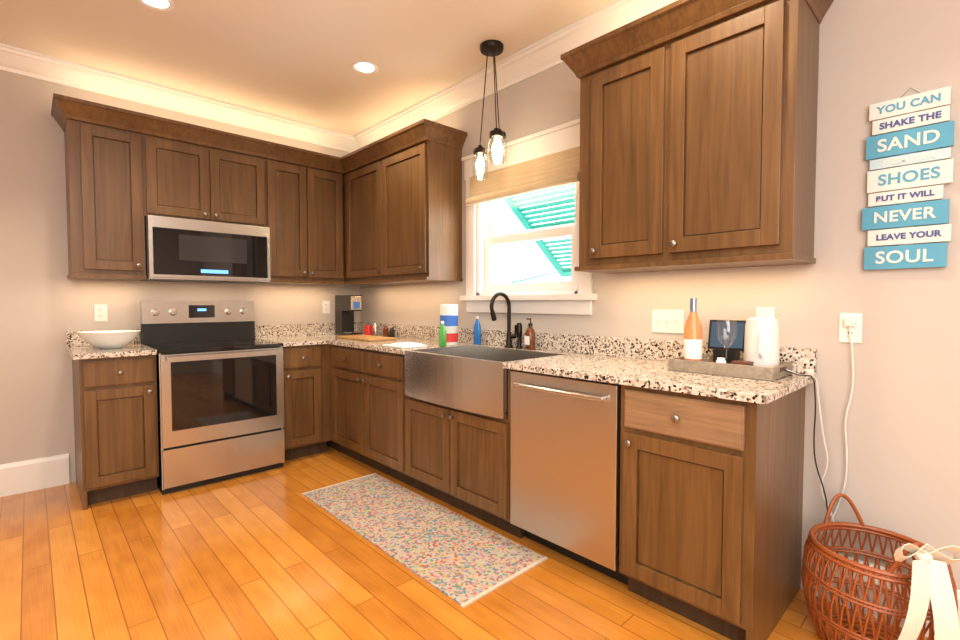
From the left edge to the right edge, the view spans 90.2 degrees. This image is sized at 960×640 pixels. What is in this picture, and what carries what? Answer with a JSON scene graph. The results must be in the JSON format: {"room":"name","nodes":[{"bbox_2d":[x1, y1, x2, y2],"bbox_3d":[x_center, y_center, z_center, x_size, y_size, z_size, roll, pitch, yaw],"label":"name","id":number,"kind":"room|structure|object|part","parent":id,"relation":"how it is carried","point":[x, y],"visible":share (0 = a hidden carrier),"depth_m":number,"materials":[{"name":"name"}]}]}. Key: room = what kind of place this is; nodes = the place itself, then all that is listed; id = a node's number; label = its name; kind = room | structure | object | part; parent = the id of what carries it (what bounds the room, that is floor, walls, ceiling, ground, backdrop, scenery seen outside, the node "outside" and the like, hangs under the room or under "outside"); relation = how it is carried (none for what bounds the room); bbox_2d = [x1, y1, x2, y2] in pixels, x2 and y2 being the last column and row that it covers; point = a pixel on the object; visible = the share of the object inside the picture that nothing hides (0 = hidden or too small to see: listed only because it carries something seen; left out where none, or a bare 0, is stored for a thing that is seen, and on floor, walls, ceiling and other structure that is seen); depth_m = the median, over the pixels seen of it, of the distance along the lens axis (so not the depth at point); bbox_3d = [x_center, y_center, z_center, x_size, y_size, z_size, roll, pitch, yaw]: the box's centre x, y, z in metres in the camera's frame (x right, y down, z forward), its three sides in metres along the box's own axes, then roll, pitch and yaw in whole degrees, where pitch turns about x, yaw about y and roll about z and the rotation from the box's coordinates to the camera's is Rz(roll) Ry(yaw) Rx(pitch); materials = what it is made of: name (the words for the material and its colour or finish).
{"room":"kitchen","nodes":[
{"label":"kitchen","id":0,"kind":"room"},
{"bbox_2d":[0,70,359,482],"bbox_3d":[-3.113,-0.277,2.927,5.500,2.760,0.150,-2,3,-43],"label":"wall","id":1,"kind":"structure","parent":0,"point":[46,304],"depth_m":3.11,"materials":[{"name":"beige paint"}]},
{"bbox_2d":[0,453,69,496],"bbox_3d":[-3.849,1.031,2.166,3.020,0.200,0.016,-2,3,-43],"label":"baseboard","id":2,"kind":"structure","parent":1,"relation":"attached to","point":[31,475],"depth_m":3.08,"materials":[{"name":"white wood"}]},
{"bbox_2d":[94,305,107,321],"bbox_3d":[-2.613,-0.048,3.296,0.072,0.116,0.008,-2,3,-43],"label":"electrical outlet","id":3,"kind":"object","parent":1,"relation":"attached to","point":[100,313],"visible":1,"depth_m":3.29,"materials":[{"name":"white plastic"}]},
{"bbox_2d":[59,100,158,279],"bbox_3d":[-2.457,-0.808,3.194,0.452,1.023,0.327,-2,3,-43],"label":"upper cabinet","id":4,"kind":"object","parent":1,"relation":"attached to","point":[112,158],"depth_m":3.06,"materials":[{"name":"brown wood"}]},
{"bbox_2d":[0,43,351,151],"bbox_3d":[-3.069,-1.588,2.738,5.070,0.124,0.115,-2,3,-43],"label":"crown molding","id":5,"kind":"structure","parent":1,"relation":"attached to","point":[16,60],"depth_m":3.44,"materials":[{"name":"white paint"}]},
{"bbox_2d":[66,322,357,347],"bbox_3d":[-1.961,0.100,3.906,2.152,0.105,0.022,-2,3,-43],"label":"backsplash","id":6,"kind":"structure","parent":1,"relation":"attached to","point":[73,340],"depth_m":4.13,"materials":[{"name":"beige stone"}]},
{"bbox_2d":[159,120,270,227],"bbox_3d":[-2.058,-1.022,3.563,0.786,0.622,0.327,-2,3,-43],"label":"upper cabinet","id":7,"kind":"object","parent":1,"relation":"attached to","point":[205,176],"depth_m":3.45,"materials":[{"name":"brown wood"}]},
{"bbox_2d":[139,215,270,283],"bbox_3d":[-2.031,-0.494,3.553,0.776,0.421,0.406,-2,3,-43],"label":"microwave","id":8,"kind":"object","parent":7,"relation":"attached to","point":[186,250],"visible":1,"depth_m":3.37,"materials":[{"name":"silver metal"}]},
{"bbox_2d":[259,144,334,283],"bbox_3d":[-1.559,-0.839,4.040,0.724,1.023,0.327,-2,3,-43],"label":"upper cabinet","id":9,"kind":"object","parent":1,"relation":"attached to","point":[302,230],"depth_m":3.91,"materials":[{"name":"brown wood"}]},
{"bbox_2d":[322,301,329,312],"bbox_3d":[-1.421,-0.120,4.419,0.072,0.116,0.008,-2,3,-43],"label":"electrical outlet","id":10,"kind":"object","parent":1,"relation":"attached to","point":[325,306],"visible":1,"depth_m":4.42,"materials":[{"name":"white plastic"}]},
{"bbox_2d":[0,0,616,135],"bbox_3d":[-0.797,-1.617,0.421,5.500,0.100,6.900,-2,3,-43],"label":"ceiling","id":11,"kind":"structure","parent":0,"point":[293,59],"depth_m":2.85,"materials":[{"name":"beige paint"}]},
{"bbox_2d":[138,0,174,10],"bbox_3d":[-1.663,-1.636,2.461,0.157,0.009,0.159,2,3,41],"label":"recessed light","id":12,"kind":"object","parent":11,"relation":"in","point":[162,5],"depth_m":2.48,"materials":[{"name":"white"}]},
{"bbox_2d":[352,61,377,73],"bbox_3d":[-0.754,-1.661,3.138,0.168,0.009,0.171,-2,3,-43],"label":"recessed light","id":13,"kind":"object","parent":11,"relation":"in","point":[364,67],"depth_m":3.15,"materials":[{"name":"white"}]},
{"bbox_3d":[-0.756,-1.662,3.147,0.119,0.002,0.119,2,3,41],"label":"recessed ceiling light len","id":14,"kind":"part","parent":13,"relation":"part of","materials":[{"name":"white plastic"}]},
{"bbox_2d":[472,40,506,179],"bbox_3d":[0.081,-1.259,2.897,0.190,0.793,0.241,-2,3,-43],"label":"pendant light","id":15,"kind":"object","parent":11,"relation":"hanging from","point":[492,48],"visible":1,"depth_m":2.89,"materials":[{"name":"glass"}]},
{"bbox_2d":[0,446,927,639],"bbox_3d":[-0.797,1.241,0.525,5.500,0.100,6.900,-2,3,-43],"label":"floor","id":16,"kind":"structure","parent":0,"point":[273,554],"depth_m":2.07,"materials":[{"name":"brown wood"}]},
{"bbox_2d":[72,356,158,509],"bbox_3d":[-2.376,0.654,3.112,0.374,0.885,0.636,-2,3,-43],"label":"base cabinet","id":17,"kind":"object","parent":16,"relation":"on","point":[115,401],"depth_m":2.89,"materials":[{"name":"brown wood"}]},
{"bbox_2d":[66,344,156,359],"bbox_3d":[-2.381,0.197,3.080,0.402,0.030,0.652,-2,3,-43],"label":"countertop","id":18,"kind":"structure","parent":17,"relation":"on","point":[87,352],"depth_m":2.91,"materials":[{"name":"beige stone"}]},
{"bbox_2d":[76,330,140,348],"bbox_3d":[-2.380,0.128,3.076,0.330,0.108,0.330,-2,3,-43],"label":"bowl","id":19,"kind":"object","parent":18,"relation":"on","point":[108,339],"visible":1,"depth_m":3.00,"materials":[{"name":"white ceramic"}]},
{"bbox_2d":[140,301,284,494],"bbox_3d":[-1.912,0.473,3.445,0.756,1.222,0.745,-2,3,-43],"label":"range","id":20,"kind":"object","parent":16,"relation":"on","point":[220,389],"visible":1,"depth_m":3.26,"materials":[{"name":"silver metal"}]},
{"bbox_2d":[283,344,329,460],"bbox_3d":[-1.540,0.625,3.900,0.388,0.885,0.636,-2,3,-43],"label":"base cabinet","id":21,"kind":"object","parent":16,"relation":"on","point":[306,428],"depth_m":3.67,"materials":[{"name":"brown wood"}]},
{"bbox_2d":[255,336,325,347],"bbox_3d":[-1.548,0.169,3.865,0.351,0.030,0.652,-2,3,-43],"label":"countertop","id":22,"kind":"structure","parent":21,"relation":"on","point":[288,341],"depth_m":3.72,"materials":[{"name":"beige stone"}]},
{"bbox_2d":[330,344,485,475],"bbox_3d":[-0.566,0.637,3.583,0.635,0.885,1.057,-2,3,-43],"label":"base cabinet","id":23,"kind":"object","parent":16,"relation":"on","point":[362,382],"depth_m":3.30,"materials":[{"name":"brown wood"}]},
{"bbox_2d":[314,332,473,355],"bbox_3d":[-0.825,0.170,3.828,0.652,0.030,1.697,-2,3,-43],"label":"countertop","id":24,"kind":"structure","parent":23,"relation":"on","point":[374,346],"depth_m":3.45,"materials":[{"name":"beige stone"}]},
{"bbox_2d":[335,295,361,334],"bbox_3d":[-1.189,-0.044,4.329,0.120,0.360,0.284,-2,3,-43],"label":"coffee maker","id":25,"kind":"object","parent":24,"relation":"on","point":[346,306],"visible":0.92,"depth_m":4.31,"materials":[{"name":"black plastic"}]},
{"bbox_2d":[337,335,395,341],"bbox_3d":[-0.925,0.144,3.858,0.240,0.018,0.520,-2,3,-43],"label":"cutting board","id":26,"kind":"object","parent":24,"relation":"on","point":[369,338],"visible":0.98,"depth_m":3.78,"materials":[{"name":"brown wood"}]},
{"bbox_2d":[364,325,372,335],"bbox_3d":[-0.963,0.095,4.159,0.082,0.095,0.110,-2,3,-43],"label":"mug","id":27,"kind":"object","parent":24,"relation":"on","point":[368,329],"visible":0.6,"depth_m":4.13,"materials":[{"name":"red ceramic"}]},
{"bbox_2d":[373,323,377,334],"bbox_3d":[-0.940,0.082,4.295,0.047,0.110,0.048,-2,3,-43],"label":"spice jar","id":28,"kind":"object","parent":24,"relation":"on","point":[375,327],"depth_m":4.28,"materials":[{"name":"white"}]},
{"bbox_2d":[383,326,387,336],"bbox_3d":[-0.817,0.098,4.151,0.047,0.090,0.048,-2,3,-43],"label":"spice jar","id":29,"kind":"object","parent":24,"relation":"on","point":[384,329],"depth_m":4.13,"materials":[{"name":"brown glass"}]},
{"bbox_2d":[386,327,394,336],"bbox_3d":[-0.755,0.107,4.100,0.047,0.075,0.048,-2,3,-43],"label":"spice jar","id":30,"kind":"object","parent":24,"relation":"on","point":[387,332],"depth_m":4.09,"materials":[{"name":"brown glass"}]},
{"bbox_2d":[383,342,426,347],"bbox_3d":[-0.505,0.166,3.210,0.200,0.022,0.240,-2,3,-43],"label":"cloth","id":31,"kind":"object","parent":24,"relation":"on","point":[405,345],"visible":1,"depth_m":3.15,"materials":[{"name":"white fabric"}]},
{"bbox_2d":[439,321,445,346],"bbox_3d":[-0.251,0.092,3.200,0.040,0.170,0.066,-2,3,-43],"label":"dish soap","id":32,"kind":"object","parent":24,"relation":"on","point":[442,336],"visible":1,"depth_m":3.18,"materials":[{"name":"green plastic"}]},
{"bbox_2d":[440,304,457,344],"bbox_3d":[-0.218,0.031,3.366,0.126,0.280,0.127,-2,3,-43],"label":"pack","id":33,"kind":"object","parent":24,"relation":"on","point":[449,315],"visible":0.92,"depth_m":3.31,"materials":[{"name":"white"}]},
{"bbox_2d":[474,316,480,344],"bbox_3d":[-0.019,0.071,3.356,0.038,0.200,0.064,-2,3,-43],"label":"dish soap","id":34,"kind":"object","parent":24,"relation":"on","point":[477,333],"visible":1,"depth_m":3.34,"materials":[{"name":"blue plastic"}]},
{"bbox_2d":[301,473,546,607],"bbox_3d":[-0.403,1.110,2.632,0.530,0.008,1.540,-2,3,-43],"label":"rug","id":35,"kind":"object","parent":16,"relation":"on","point":[462,561],"visible":0.93,"depth_m":2.45,"materials":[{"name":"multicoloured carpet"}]},
{"bbox_2d":[390,392,525,537],"bbox_3d":[0.023,0.790,2.940,0.667,0.625,0.981,-2,3,-43],"label":"base cabinet","id":36,"kind":"object","parent":16,"relation":"on","point":[458,455],"depth_m":2.68,"materials":[{"name":"brown wood"}]},
{"bbox_2d":[414,380,510,415],"bbox_3d":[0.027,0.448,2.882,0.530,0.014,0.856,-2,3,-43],"label":"sink","id":37,"kind":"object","parent":36,"relation":"on","point":[475,393],"depth_m":2.49,"materials":[{"name":"silver metal"}]},
{"bbox_2d":[489,292,522,348],"bbox_3d":[0.166,0.003,3.036,0.198,0.361,0.139,-2,3,-43],"label":"faucet","id":38,"kind":"object","parent":37,"relation":"on","point":[517,328],"depth_m":3.06,"materials":[{"name":"black metal"}]},
{"bbox_2d":[525,318,534,349],"bbox_3d":[0.315,0.086,2.997,0.066,0.196,0.062,-2,3,-43],"label":"soap dispenser","id":39,"kind":"object","parent":37,"relation":"on","point":[530,338],"visible":1,"depth_m":2.98,"materials":[{"name":"brown"}]},
{"bbox_2d":[510,370,627,584],"bbox_3d":[0.563,0.685,2.356,0.677,0.878,0.595,-2,3,-43],"label":"dishwasher","id":40,"kind":"object","parent":16,"relation":"on","point":[565,468],"visible":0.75,"depth_m":2.12,"materials":[{"name":"silver metal"}]},
{"bbox_2d":[619,384,805,639],"bbox_3d":[0.956,0.695,1.970,0.635,0.885,0.496,-2,3,-43],"label":"base cabinet","id":41,"kind":"object","parent":16,"relation":"on","point":[710,496],"depth_m":1.74,"materials":[{"name":"brown wood"}]},
{"bbox_2d":[502,352,815,403],"bbox_3d":[0.747,0.230,2.163,0.652,0.030,1.161,-2,3,-43],"label":"countertop","id":42,"kind":"structure","parent":41,"relation":"on","point":[630,371],"depth_m":1.91,"materials":[{"name":"beige stone"}]},
{"bbox_2d":[668,298,792,380],"bbox_3d":[1.050,0.064,2.015,0.260,0.312,0.405,-2,3,-43],"label":"tray","id":43,"kind":"object","parent":42,"relation":"on","point":[756,340],"visible":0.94,"depth_m":1.96,"materials":[{"name":"grey wood"}]},
{"bbox_3d":[1.041,0.106,2.019,0.084,0.210,0.084,-2,3,-43],"label":"wine glass","id":44,"kind":"part","parent":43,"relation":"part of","materials":[{"name":"clear glass"}]},
{"bbox_2d":[801,493,959,639],"bbox_3d":[1.358,0.905,1.647,0.481,0.485,0.430,-2,3,-43],"label":"basket","id":45,"kind":"object","parent":16,"relation":"on","point":[929,575],"visible":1,"depth_m":1.56,"materials":[{"name":"brown wicker"}]},
{"bbox_2d":[360,0,959,591],"bbox_3d":[1.149,-0.255,2.307,0.150,2.760,6.600,-2,3,-43],"label":"wall","id":46,"kind":"structure","parent":0,"point":[902,426],"depth_m":1.87,"materials":[{"name":"beige paint"}]},
{"bbox_2d":[347,148,378,283],"bbox_3d":[-0.825,-0.838,4.028,0.328,1.023,0.638,-2,3,-43],"label":"upper cabinet","id":47,"kind":"object","parent":46,"relation":"attached to","point":[361,168],"depth_m":3.97,"materials":[{"name":"brown wood"}]},
{"bbox_2d":[375,124,462,283],"bbox_3d":[-0.474,-0.825,3.656,0.328,1.023,0.648,-2,3,-43],"label":"upper cabinet","id":48,"kind":"object","parent":46,"relation":"attached to","point":[418,173],"depth_m":3.46,"materials":[{"name":"brown wood"}]},
{"bbox_2d":[349,0,676,152],"bbox_3d":[1.053,-1.568,2.169,0.115,0.124,6.600,-2,3,-43],"label":"crown molding","id":49,"kind":"structure","parent":46,"relation":"attached to","point":[535,58],"depth_m":3.02,"materials":[{"name":"white paint"}]},
{"bbox_2d":[460,118,596,314],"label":"window","id":50,"kind":"structure","parent":46,"relation":"in","point":[574,295],"depth_m":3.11,"materials":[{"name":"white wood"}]},
{"bbox_2d":[465,146,579,205],"bbox_3d":[0.241,-0.904,3.064,0.055,0.208,0.950,-2,3,-43],"label":"window blind","id":51,"kind":"object","parent":50,"relation":"attached to","point":[558,169],"visible":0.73,"depth_m":3.01,"materials":[{"name":"beige fabric"}]},
{"bbox_3d":[0.334,-0.584,3.163,0.039,0.675,0.700,-2,3,-43],"label":"glass","id":52,"kind":"part","parent":50,"relation":"part of","materials":[{"name":"glass"}]},
{"bbox_2d":[504,183,574,283],"bbox_3d":[0.738,-0.655,3.542,0.927,0.864,1.086,-2,3,-43],"label":"window shutter","id":53,"kind":"object","parent":50,"relation":"attached to","point":[558,269],"depth_m":3.69,"materials":[{"name":"teal"}]},
{"bbox_2d":[358,322,816,375],"bbox_3d":[0.098,0.121,3.307,0.021,0.105,3.720,-2,3,-43],"label":"backsplash","id":54,"kind":"structure","parent":46,"relation":"attached to","point":[803,359],"depth_m":2.72,"materials":[{"name":"beige stone"}]},
{"bbox_2d":[574,24,666,271],"bbox_3d":[0.791,-0.776,2.315,0.328,1.023,0.538,-2,3,-43],"label":"upper cabinet","id":55,"kind":"object","parent":46,"relation":"attached to","point":[612,76],"depth_m":2.26,"materials":[{"name":"brown wood"}]},
{"bbox_2d":[652,310,683,332],"bbox_3d":[0.944,0.007,2.412,0.016,0.116,0.164,-2,3,-43],"label":"light switch","id":56,"kind":"object","parent":46,"relation":"attached to","point":[667,321],"visible":1,"depth_m":2.41,"materials":[{"name":"white plastic"}]},
{"bbox_2d":[643,0,826,267],"bbox_3d":[1.060,-0.766,2.031,0.328,1.023,0.553,-2,3,-43],"label":"upper cabinet","id":57,"kind":"object","parent":46,"relation":"attached to","point":[698,132],"depth_m":1.89,"materials":[{"name":"brown wood"}]},
{"bbox_2d":[756,307,774,317],"bbox_3d":[1.246,0.003,2.091,0.016,0.116,0.072,-2,3,-43],"label":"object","id":58,"kind":"object","parent":46,"relation":"attached to","point":[765,312],"visible":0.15,"depth_m":2.09,"materials":[{"name":"white plastic"}]},
{"bbox_2d":[839,313,862,342],"bbox_3d":[1.454,0.031,1.877,0.008,0.116,0.072,-2,3,-43],"label":"outlet","id":59,"kind":"object","parent":46,"relation":"attached to","point":[856,332],"visible":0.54,"depth_m":1.87,"materials":[{"name":"white plastic"}]},
{"bbox_2d":[784,318,854,591],"bbox_3d":[1.322,0.562,1.875,0.212,1.137,0.189,-2,3,-43],"label":"power cords","id":60,"kind":"object","parent":59,"relation":"attached to","point":[849,322],"visible":0.73,"depth_m":1.90,"materials":[{"name":"white plastic"}]},
{"bbox_2d":[812,552,959,639],"bbox_3d":[2.368,1.076,0.941,0.016,0.200,2.870,-2,3,-43],"label":"baseboard","id":61,"kind":"structure","parent":46,"relation":"attached to","point":[865,578],"depth_m":1.84,"materials":[{"name":"white"}]},
{"bbox_2d":[862,86,954,269],"bbox_3d":[1.552,-0.514,1.742,0.022,0.652,0.246,-2,3,-43],"label":"hanging sign","id":62,"kind":"object","parent":46,"relation":"attached to","point":[905,215],"visible":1,"depth_m":1.73,"materials":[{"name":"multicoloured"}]}
]}

